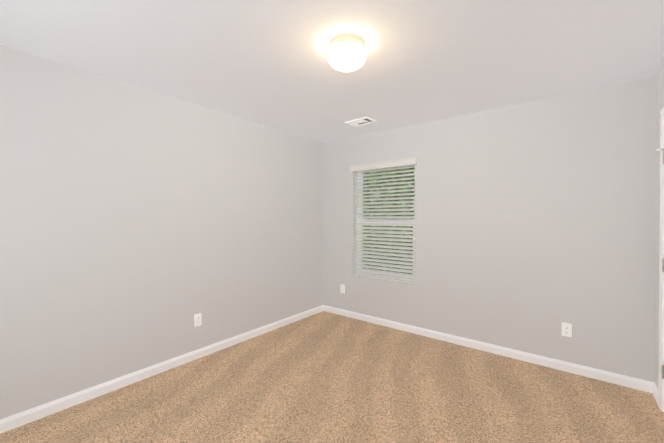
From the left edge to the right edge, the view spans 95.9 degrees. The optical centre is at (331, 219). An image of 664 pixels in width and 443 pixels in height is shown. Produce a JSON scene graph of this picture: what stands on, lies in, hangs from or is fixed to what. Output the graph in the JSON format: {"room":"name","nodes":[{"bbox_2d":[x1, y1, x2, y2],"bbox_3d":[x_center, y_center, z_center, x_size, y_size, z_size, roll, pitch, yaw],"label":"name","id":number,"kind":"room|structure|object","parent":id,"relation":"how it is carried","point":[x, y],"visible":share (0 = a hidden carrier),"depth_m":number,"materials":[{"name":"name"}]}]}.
{"room":"empty bedroom","nodes":[
{"label":"empty bedroom","id":0,"kind":"room"},
{"bbox_2d":[0,45,322,418],"bbox_3d":[-1.331,0.117,2.954,0.160,2.430,4.010,0,0,38],"label":"wall","id":1,"kind":"structure","parent":0,"point":[140,228],"depth_m":2.44,"materials":[{"name":"grey paint"}]},
{"bbox_2d":[0,305,323,433],"bbox_3d":[-1.263,1.291,2.907,0.014,0.083,3.690,0,0,38],"label":"baseboard","id":2,"kind":"structure","parent":1,"relation":"attached to","point":[34,413],"depth_m":2.43,"materials":[{"name":"white wood"}]},
{"bbox_2d":[194,313,201,326],"bbox_3d":[-1.286,0.967,2.880,0.008,0.115,0.070,0,0,38],"label":"outlet","id":3,"kind":"object","parent":1,"relation":"attached to","point":[197,319],"visible":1,"depth_m":2.88,"materials":[{"name":"white plastic"}]},
{"bbox_2d":[0,311,663,442],"bbox_3d":[0.035,1.399,1.884,3.638,0.120,4.010,0,0,38],"label":"floor","id":4,"kind":"structure","parent":0,"point":[324,377],"depth_m":2.21,"materials":[{"name":"carpet"}]},
{"bbox_2d":[0,0,663,142],"bbox_3d":[0.035,-1.151,1.869,3.638,0.120,4.010,0,0,38],"label":"ceiling","id":5,"kind":"structure","parent":0,"point":[265,62],"depth_m":1.94,"materials":[{"name":"white paint"}]},
{"bbox_2d":[328,33,365,71],"bbox_3d":[0.093,-1.014,1.862,0.240,0.155,0.240,0,0,38],"label":"ceiling light","id":6,"kind":"object","parent":5,"relation":"attached to","point":[347,52],"visible":1,"depth_m":1.78,"materials":[{"name":"white glass"}]},
{"bbox_2d":[345,117,376,126],"bbox_3d":[0.324,-1.089,3.374,0.305,0.023,0.200,0,0,38],"label":"ceiling vent","id":7,"kind":"object","parent":5,"relation":"in","point":[361,121],"visible":1,"depth_m":3.36,"materials":[{"name":"white metal"}]},
{"bbox_2d":[323,76,655,381],"bbox_3d":[1.227,0.115,3.388,3.318,2.430,0.160,0,0,38],"label":"wall","id":8,"kind":"structure","parent":0,"point":[535,223],"depth_m":2.80,"materials":[{"name":"grey paint"}]},
{"bbox_2d":[340,284,344,292],"bbox_3d":[0.145,0.959,4.140,0.070,0.115,0.008,0,0,38],"label":"electrical outlet","id":9,"kind":"object","parent":8,"relation":"attached to","point":[342,288],"visible":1,"depth_m":4.14,"materials":[{"name":"white plastic"}]},
{"bbox_2d":[357,165,414,281],"bbox_3d":[0.701,0.032,3.858,0.880,1.470,0.063,0,0,38],"label":"window unit","id":10,"kind":"structure","parent":8,"relation":"in","point":[381,219],"depth_m":3.92,"materials":[{"name":"white plastic"}]},
{"bbox_2d":[350,157,416,283],"bbox_3d":[0.637,0.022,3.777,0.924,1.480,0.120,0,0,38],"label":"window blinds","id":11,"kind":"object","parent":10,"relation":"attached to","point":[388,164],"visible":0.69,"depth_m":3.77,"materials":[{"name":"white plastic"}]},
{"bbox_2d":[324,305,658,396],"bbox_3d":[1.185,1.289,3.318,3.288,0.083,0.014,0,0,38],"label":"baseboard","id":12,"kind":"structure","parent":8,"relation":"attached to","point":[631,382],"depth_m":2.85,"materials":[{"name":"white wood"}]},
{"bbox_2d":[562,322,571,336],"bbox_3d":[2.059,0.969,2.630,0.070,0.115,0.008,0,0,38],"label":"electrical outlet","id":13,"kind":"object","parent":8,"relation":"attached to","point":[567,329],"visible":1,"depth_m":2.63,"materials":[{"name":"white plastic"}]},
{"bbox_2d":[655,65,663,389],"bbox_3d":[1.400,0.130,0.800,0.160,2.430,4.010,0,0,38],"label":"wall","id":14,"kind":"structure","parent":0,"point":[659,91],"depth_m":2.24,"materials":[{"name":"grey paint"}]},
{"bbox_2d":[658,107,663,411],"bbox_3d":[2.015,0.284,1.723,0.016,2.111,1.034,0,0,38],"label":"door frame","id":15,"kind":"structure","parent":14,"relation":"attached to","point":[661,331],"depth_m":2.10,"materials":[{"name":"white wood"}]},
{"bbox_3d":[2.050,0.307,1.695,0.073,2.065,0.942,0,0,38],"label":"door frame","id":16,"kind":"structure","parent":0,"visible":0},
{"bbox_3d":[2.001,0.312,1.735,0.126,2.032,0.900,0,0,38],"label":"door","id":17,"kind":"structure","parent":16,"relation":"attached to","visible":0},
{"bbox_2d":[656,149,663,378],"bbox_3d":[2.279,0.307,2.079,0.048,1.597,0.039,0,0,38],"label":"door hinges","id":18,"kind":"object","parent":17,"relation":"attached to","point":[662,371],"visible":1,"depth_m":2.08,"materials":[{"name":"silver metal"}]},
{"label":"outside","id":19,"kind":"structure","parent":0,"visible":0},
{"bbox_2d":[362,165,414,273],"bbox_3d":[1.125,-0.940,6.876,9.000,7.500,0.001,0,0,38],"label":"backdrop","id":20,"kind":"structure","parent":19,"point":[402,173],"depth_m":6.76,"materials":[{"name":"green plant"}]}
]}

